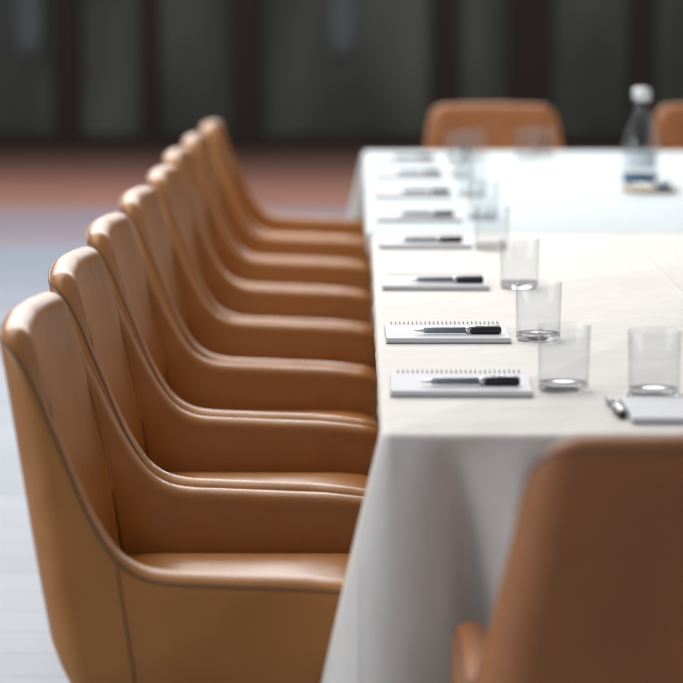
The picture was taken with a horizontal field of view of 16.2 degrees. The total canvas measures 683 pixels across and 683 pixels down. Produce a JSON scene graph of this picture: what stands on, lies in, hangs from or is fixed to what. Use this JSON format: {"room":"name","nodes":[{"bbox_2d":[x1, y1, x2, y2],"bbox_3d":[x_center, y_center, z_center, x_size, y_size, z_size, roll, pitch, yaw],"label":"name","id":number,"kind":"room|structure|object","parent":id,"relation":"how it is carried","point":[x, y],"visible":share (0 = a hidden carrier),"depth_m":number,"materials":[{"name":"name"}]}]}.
{"room":"conference room","nodes":[
{"label":"conference room","id":0,"kind":"room"},
{"bbox_2d":[0,149,648,682],"bbox_3d":[0.050,0.267,7.428,28.000,0.100,22.600,0,9,0],"label":"floor","id":1,"kind":"structure","parent":0,"point":[50,198],"depth_m":13.52,"materials":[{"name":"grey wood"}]},
{"bbox_2d":[0,292,363,682],"bbox_3d":[-0.194,0.386,3.451,0.554,0.886,0.572,0,9,0],"label":"dining chair","id":2,"kind":"object","parent":1,"relation":"on","point":[145,577],"visible":0.81,"depth_m":3.18,"materials":[{"name":"brown leather"}]},
{"bbox_2d":[48,246,378,496],"bbox_3d":[-0.199,0.296,4.034,0.554,0.886,0.572,0,9,0],"label":"dining chair","id":3,"kind":"object","parent":1,"relation":"on","point":[181,447],"visible":0.5,"depth_m":4.22,"materials":[{"name":"brown leather"}]},
{"bbox_2d":[86,212,379,430],"bbox_3d":[-0.201,0.205,4.617,0.554,0.886,0.572,0,9,0],"label":"dining chair","id":4,"kind":"object","parent":1,"relation":"on","point":[196,384],"visible":0.44,"depth_m":4.82,"materials":[{"name":"brown leather"}]},
{"bbox_2d":[119,186,376,378],"bbox_3d":[-0.193,0.115,5.200,0.554,0.886,0.572,0,9,1],"label":"dining chair","id":5,"kind":"object","parent":1,"relation":"on","point":[212,336],"visible":0.38,"depth_m":5.40,"materials":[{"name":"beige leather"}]},
{"bbox_2d":[147,164,373,331],"bbox_3d":[-0.183,0.025,5.783,0.554,0.886,0.572,0,9,0],"label":"dining chair","id":6,"kind":"object","parent":1,"relation":"on","point":[232,300],"visible":0.34,"depth_m":5.98,"materials":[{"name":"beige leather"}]},
{"bbox_2d":[163,147,371,294],"bbox_3d":[-0.188,-0.065,6.366,0.554,0.886,0.572,0,9,1],"label":"dining chair","id":7,"kind":"object","parent":1,"relation":"on","point":[245,270],"visible":0.34,"depth_m":6.58,"materials":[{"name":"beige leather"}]},
{"bbox_2d":[182,132,370,268],"bbox_3d":[-0.178,-0.156,6.949,0.554,0.886,0.572,0,9,0],"label":"dining chair","id":8,"kind":"object","parent":1,"relation":"on","point":[250,243],"visible":0.35,"depth_m":7.15,"materials":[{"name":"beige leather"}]},
{"bbox_2d":[200,120,364,240],"bbox_3d":[-0.161,-0.246,7.532,0.554,0.886,0.572,0,9,0],"label":"dining chair","id":9,"kind":"object","parent":1,"relation":"on","point":[260,221],"visible":0.34,"depth_m":7.72,"materials":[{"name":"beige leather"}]},
{"bbox_2d":[423,103,563,150],"bbox_3d":[0.535,-0.370,8.335,0.572,0.886,0.554,0,9,0],"label":"dining chair","id":10,"kind":"object","parent":1,"relation":"on","point":[532,123],"visible":0.23,"depth_m":8.49,"materials":[{"name":"orange leather"}]},
{"bbox_2d":[321,233,682,682],"bbox_3d":[0.684,0.318,4.284,1.576,0.760,2.786,0,9,0],"label":"tablecloth","id":11,"kind":"object","parent":1,"relation":"on","point":[448,476],"visible":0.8,"depth_m":3.23,"materials":[{"name":"beige fabric"}]},
{"bbox_2d":[377,234,472,248],"bbox_3d":[0.180,-0.217,5.212,0.200,0.014,0.167,0,9,0],"label":"notepad","id":12,"kind":"object","parent":11,"relation":"on","point":[389,242],"visible":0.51,"depth_m":5.14,"materials":[{"name":"white paper"}]},
{"bbox_2d":[397,236,462,241],"bbox_3d":[0.190,-0.221,5.173,0.142,0.014,0.012,0,9,-1],"label":"pen","id":13,"kind":"object","parent":12,"relation":"on","point":[444,238],"visible":1,"depth_m":5.17,"materials":[{"name":"black"}]},
{"bbox_2d":[382,272,489,289],"bbox_3d":[0.177,-0.114,4.548,0.200,0.014,0.167,0,9,1],"label":"notepad","id":14,"kind":"object","parent":11,"relation":"on","point":[389,282],"visible":0.7,"depth_m":4.48,"materials":[{"name":"white paper"}]},
{"bbox_2d":[408,275,482,282],"bbox_3d":[0.195,-0.117,4.506,0.142,0.014,0.012,0,9,3],"label":"pen","id":15,"kind":"object","parent":14,"relation":"on","point":[463,278],"visible":1,"depth_m":4.50,"materials":[{"name":"black"}]},
{"bbox_2d":[384,321,510,343],"bbox_3d":[0.171,-0.016,3.912,0.200,0.014,0.167,0,9,0],"label":"notepad","id":16,"kind":"object","parent":11,"relation":"on","point":[395,333],"visible":0.77,"depth_m":3.86,"materials":[{"name":"white paper"}]},
{"bbox_2d":[413,325,500,333],"bbox_3d":[0.187,-0.019,3.872,0.142,0.014,0.012,0,9,0],"label":"pen","id":17,"kind":"object","parent":16,"relation":"on","point":[477,329],"visible":1,"depth_m":3.87,"materials":[{"name":"black plastic"}]},
{"bbox_2d":[390,369,532,396],"bbox_3d":[0.169,0.059,3.431,0.200,0.014,0.167,0,9,1],"label":"notepad","id":18,"kind":"object","parent":11,"relation":"on","point":[402,384],"visible":0.9,"depth_m":3.38,"materials":[{"name":"white paper"}]},
{"bbox_2d":[419,375,519,384],"bbox_3d":[0.181,0.055,3.393,0.142,0.014,0.012,0,9,0],"label":"pen","id":19,"kind":"object","parent":18,"relation":"on","point":[493,379],"visible":1,"depth_m":3.39,"materials":[{"name":"black"}]},
{"bbox_2d":[475,205,509,250],"bbox_3d":[0.321,-0.243,5.121,0.075,0.094,0.075,0,9,0],"label":"drinking glass","id":20,"kind":"object","parent":11,"relation":"on","point":[483,246],"visible":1,"depth_m":5.10,"materials":[{"name":"clear glass"}]},
{"bbox_2d":[500,238,539,289],"bbox_3d":[0.334,-0.147,4.498,0.075,0.094,0.075,0,9,0],"label":"drinking glass","id":21,"kind":"object","parent":11,"relation":"on","point":[522,284],"visible":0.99,"depth_m":4.48,"materials":[{"name":"clear glass"}]},
{"bbox_2d":[515,282,561,342],"bbox_3d":[0.317,-0.049,3.866,0.075,0.094,0.075,0,9,0],"label":"drinking glass","id":22,"kind":"object","parent":11,"relation":"on","point":[530,336],"visible":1,"depth_m":3.85,"materials":[{"name":"clear glass"}]},
{"bbox_2d":[538,322,590,393],"bbox_3d":[0.315,0.023,3.401,0.075,0.094,0.075,0,9,0],"label":"drinking glass","id":23,"kind":"object","parent":11,"relation":"on","point":[553,385],"visible":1,"depth_m":3.39,"materials":[{"name":"clear glass"}]},
{"bbox_2d":[604,396,626,418],"bbox_3d":[0.369,0.086,3.253,0.012,0.014,0.142,0,9,-3],"label":"pen","id":24,"kind":"object","parent":11,"relation":"on","point":[616,408],"visible":1,"depth_m":3.21,"materials":[{"name":"silver"}]},
{"bbox_2d":[618,393,682,423],"bbox_3d":[0.482,0.089,3.232,0.200,0.014,0.167,0,9,0],"label":"notepad","id":25,"kind":"object","parent":11,"relation":"on","point":[663,409],"visible":1,"depth_m":3.22,"materials":[{"name":"white paper"}]},
{"bbox_2d":[628,326,681,395],"bbox_3d":[0.437,0.031,3.351,0.075,0.094,0.075,0,9,0],"label":"drinking glass","id":26,"kind":"object","parent":11,"relation":"on","point":[643,388],"visible":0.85,"depth_m":3.35,"materials":[{"name":"clear glass"}]},
{"bbox_2d":[348,151,682,328],"bbox_3d":[1.674,-0.062,6.744,3.536,0.760,2.807,0,9,0],"label":"tablecloth","id":27,"kind":"object","parent":1,"relation":"on","point":[567,191],"visible":0.23,"depth_m":6.41,"materials":[{"name":"white fabric"}]},
{"bbox_2d":[372,154,436,162],"bbox_3d":[0.196,-0.572,7.504,0.200,0.014,0.167,0,9,0],"label":"notepad","id":28,"kind":"object","parent":27,"relation":"on","point":[375,159],"visible":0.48,"depth_m":7.42,"materials":[{"name":"white paper"}]},
{"bbox_2d":[389,154,433,158],"bbox_3d":[0.216,-0.575,7.461,0.142,0.014,0.012,0,9,3],"label":"pen","id":29,"kind":"object","parent":28,"relation":"on","point":[421,156],"visible":1,"depth_m":7.46,"materials":[{"name":"black"}]},
{"bbox_2d":[374,169,443,177],"bbox_3d":[0.194,-0.486,6.949,0.200,0.014,0.167,0,9,1],"label":"notepad","id":30,"kind":"object","parent":27,"relation":"on","point":[377,174],"visible":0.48,"depth_m":6.87,"materials":[{"name":"white paper"}]},
{"bbox_2d":[392,169,440,173],"bbox_3d":[0.216,-0.489,6.910,0.142,0.014,0.012,0,9,0],"label":"pen","id":31,"kind":"object","parent":30,"relation":"on","point":[427,171],"visible":1,"depth_m":6.91,"materials":[{"name":"black"}]},
{"bbox_2d":[374,187,451,197],"bbox_3d":[0.188,-0.395,6.358,0.200,0.014,0.167,0,9,0],"label":"notepad","id":32,"kind":"object","parent":27,"relation":"on","point":[379,193],"visible":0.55,"depth_m":6.28,"materials":[{"name":"white paper"}]},
{"bbox_2d":[396,188,449,192],"bbox_3d":[0.214,-0.398,6.317,0.142,0.014,0.012,0,9,0],"label":"pen","id":33,"kind":"object","parent":32,"relation":"on","point":[433,190],"visible":1,"depth_m":6.31,"materials":[{"name":"black"}]},
{"bbox_2d":[377,209,460,221],"bbox_3d":[0.185,-0.302,5.763,0.200,0.014,0.167,0,9,1],"label":"notepad","id":34,"kind":"object","parent":27,"relation":"on","point":[382,216],"visible":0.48,"depth_m":5.70,"materials":[{"name":"white paper"}]},
{"bbox_2d":[395,210,453,215],"bbox_3d":[0.198,-0.305,5.723,0.142,0.014,0.012,0,9,2],"label":"pen","id":35,"kind":"object","parent":34,"relation":"on","point":[438,212],"visible":1,"depth_m":5.72,"materials":[{"name":"black"}]},
{"bbox_2d":[445,131,468,161],"bbox_3d":[0.362,-0.610,7.492,0.075,0.094,0.075,0,9,0],"label":"drinking glass","id":36,"kind":"object","parent":27,"relation":"on","point":[452,158],"visible":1,"depth_m":7.47,"materials":[{"name":"clear glass"}]},
{"bbox_2d":[449,145,475,177],"bbox_3d":[0.347,-0.519,6.900,0.075,0.094,0.075,0,9,0],"label":"drinking glass","id":37,"kind":"object","parent":27,"relation":"on","point":[456,174],"visible":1,"depth_m":6.88,"materials":[{"name":"clear glass"}]},
{"bbox_2d":[458,165,485,196],"bbox_3d":[0.344,-0.430,6.327,0.075,0.094,0.075,0,9,0],"label":"drinking glass","id":38,"kind":"object","parent":27,"relation":"on","point":[460,193],"visible":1,"depth_m":6.31,"materials":[{"name":"clear glass"}]},
{"bbox_2d":[463,128,486,158],"bbox_3d":[0.422,-0.629,7.611,0.075,0.094,0.075,0,9,0],"label":"drinking glass","id":39,"kind":"object","parent":27,"relation":"on","point":[473,155],"visible":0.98,"depth_m":7.59,"materials":[{"name":"clear glass"}]},
{"bbox_2d":[468,180,498,220],"bbox_3d":[0.339,-0.338,5.734,0.075,0.094,0.075,0,9,0],"label":"drinking glass","id":40,"kind":"object","parent":27,"relation":"on","point":[476,216],"visible":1,"depth_m":5.72,"materials":[{"name":"clear glass"}]},
{"bbox_2d":[515,128,537,158],"bbox_3d":[0.584,-0.625,7.590,0.075,0.094,0.075,0,9,0],"label":"drinking glass","id":41,"kind":"object","parent":27,"relation":"on","point":[517,156],"visible":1,"depth_m":7.57,"materials":[{"name":"clear glass"}]},
{"bbox_2d":[532,137,554,156],"bbox_3d":[0.645,-0.638,7.668,0.075,0.094,0.075,0,9,0],"label":"drinking glass","id":42,"kind":"object","parent":27,"relation":"on","point":[540,154],"visible":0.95,"depth_m":7.65,"materials":[{"name":"clear glass"}]},
{"bbox_2d":[620,186,677,192],"bbox_3d":[0.829,-0.410,6.468,0.156,0.012,0.156,0,9,0],"label":"wooden coaster","id":43,"kind":"object","parent":27,"relation":"on","point":[653,189],"visible":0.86,"depth_m":6.42,"materials":[{"name":"beige wood"}]},
{"bbox_2d":[622,88,658,186],"bbox_3d":[0.810,-0.553,6.486,0.097,0.264,0.097,0,9,0],"label":"water bottle","id":44,"kind":"object","parent":43,"relation":"on","point":[636,160],"visible":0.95,"depth_m":6.46,"materials":[{"name":"clear glass"}]},
{"bbox_2d":[655,179,669,188],"bbox_3d":[0.859,-0.421,6.420,0.041,0.024,0.041,0,9,0],"label":"tin","id":45,"kind":"object","parent":43,"relation":"on","point":[659,183],"visible":1,"depth_m":6.40,"materials":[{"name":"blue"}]},
{"bbox_2d":[452,434,682,682],"bbox_3d":[0.422,0.492,2.768,0.572,0.886,0.554,0,9,0],"label":"dining chair","id":46,"kind":"object","parent":1,"relation":"on","point":[590,590],"visible":1,"depth_m":2.49,"materials":[{"name":"orange leather"}]},
{"bbox_2d":[649,104,682,150],"bbox_3d":[1.332,-0.369,8.330,0.572,0.886,0.554,0,9,0],"label":"dining chair","id":47,"kind":"object","parent":1,"relation":"on","point":[667,128],"visible":0.12,"depth_m":8.48,"materials":[{"name":"orange leather"}]},
{"bbox_3d":[0.128,-3.290,18.312,28.000,3.600,0.200,0,9,0],"label":"wall","id":48,"kind":"structure","parent":0,"visible":0},
{"bbox_2d":[0,0,53,134],"bbox_3d":[-2.683,-3.124,18.220,0.980,3.100,0.050,0,9,0],"label":"window","id":49,"kind":"structure","parent":48,"relation":"in","point":[26,83],"depth_m":18.37,"materials":[{"name":"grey glass"}]},
{"bbox_2d":[16,0,42,56],"bbox_3d":[-2.373,-3.358,18.096,0.300,2.400,0.102,0,9,0],"label":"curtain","id":50,"kind":"object","parent":49,"relation":"attached to","point":[29,27],"visible":1,"depth_m":18.22,"materials":[{"name":"grey fabric"}]},
{"bbox_2d":[52,0,81,135],"bbox_3d":[-2.093,-3.117,18.172,0.200,3.300,0.160,0,9,0],"label":"trim","id":51,"kind":"structure","parent":48,"relation":"attached to","point":[65,13],"depth_m":18.26,"materials":[{"name":"brown"}]},
{"bbox_2d":[80,0,140,134],"bbox_3d":[-1.763,-3.123,18.214,0.460,3.100,0.050,0,9,0],"label":"window","id":52,"kind":"structure","parent":48,"relation":"in","point":[109,29],"depth_m":18.34,"materials":[{"name":"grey glass"}]},
{"bbox_2d":[139,0,159,135],"bbox_3d":[-1.463,-3.116,18.168,0.140,3.300,0.160,0,9,0],"label":"trim","id":53,"kind":"structure","parent":48,"relation":"attached to","point":[148,9],"depth_m":18.25,"materials":[{"name":"brown wood"}]},
{"bbox_2d":[158,0,231,134],"bbox_3d":[-1.113,-3.123,18.210,0.560,3.100,0.050,0,9,0],"label":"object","id":54,"kind":"structure","parent":48,"relation":"in","point":[195,36],"depth_m":18.34,"materials":[{"name":"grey glass"}]},
{"bbox_2d":[231,0,261,135],"bbox_3d":[-0.723,-3.115,18.163,0.220,3.300,0.160,0,9,0],"label":"trim","id":55,"kind":"structure","parent":48,"relation":"attached to","point":[246,14],"depth_m":18.24,"materials":[{"name":"brown wood"}]},
{"bbox_2d":[0,135,650,148],"bbox_3d":[0.127,-1.532,18.392,28.000,0.100,0.180,0,9,0],"label":"baseboard","id":56,"kind":"structure","parent":48,"relation":"attached to","point":[6,141],"depth_m":18.31,"materials":[{"name":"brown wood"}]},
{"bbox_2d":[261,0,429,134],"bbox_3d":[0.032,-3.121,18.202,1.290,3.100,0.050,0,9,0],"label":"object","id":57,"kind":"structure","parent":48,"relation":"in","point":[383,88],"depth_m":18.34,"materials":[{"name":"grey glass"}]},
{"bbox_2d":[329,0,355,56],"bbox_3d":[0.006,-3.356,18.080,0.300,2.400,0.102,0,9,0],"label":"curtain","id":58,"kind":"object","parent":57,"relation":"attached to","point":[342,26],"visible":1,"depth_m":18.20,"materials":[{"name":"grey fabric"}]},
{"bbox_2d":[430,0,459,112],"bbox_3d":[0.787,-3.114,18.152,0.220,3.300,0.160,0,9,0],"label":"trim","id":59,"kind":"structure","parent":48,"relation":"attached to","point":[444,14],"depth_m":18.22,"materials":[{"name":"brown"}]},
{"bbox_2d":[459,0,510,103],"bbox_3d":[1.092,-3.120,18.195,0.390,3.100,0.050,0,9,0],"label":"window","id":60,"kind":"structure","parent":48,"relation":"in","point":[484,58],"depth_m":18.31,"materials":[{"name":"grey glass"}]},
{"bbox_2d":[510,0,550,106],"bbox_3d":[1.437,-3.113,18.148,0.300,3.300,0.160,0,9,0],"label":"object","id":61,"kind":"structure","parent":48,"relation":"attached to","point":[530,23],"depth_m":18.21,"materials":[{"name":"brown"}]},
{"bbox_2d":[550,0,628,134],"bbox_3d":[1.887,-3.119,18.189,0.600,3.100,0.050,0,9,0],"label":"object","id":62,"kind":"structure","parent":48,"relation":"in","point":[589,49],"depth_m":18.32,"materials":[{"name":"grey glass"}]},
{"bbox_2d":[627,0,656,135],"bbox_3d":[2.287,-3.112,18.142,0.200,3.300,0.160,0,9,0],"label":"trim","id":63,"kind":"structure","parent":48,"relation":"attached to","point":[642,13],"depth_m":18.22,"materials":[{"name":"brown wood"}]},
{"bbox_2d":[655,0,682,112],"bbox_3d":[2.757,-3.119,18.183,0.740,3.100,0.050,0,9,0],"label":"window","id":64,"kind":"structure","parent":48,"relation":"in","point":[669,26],"depth_m":18.30,"materials":[{"name":"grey glass"}]}
]}

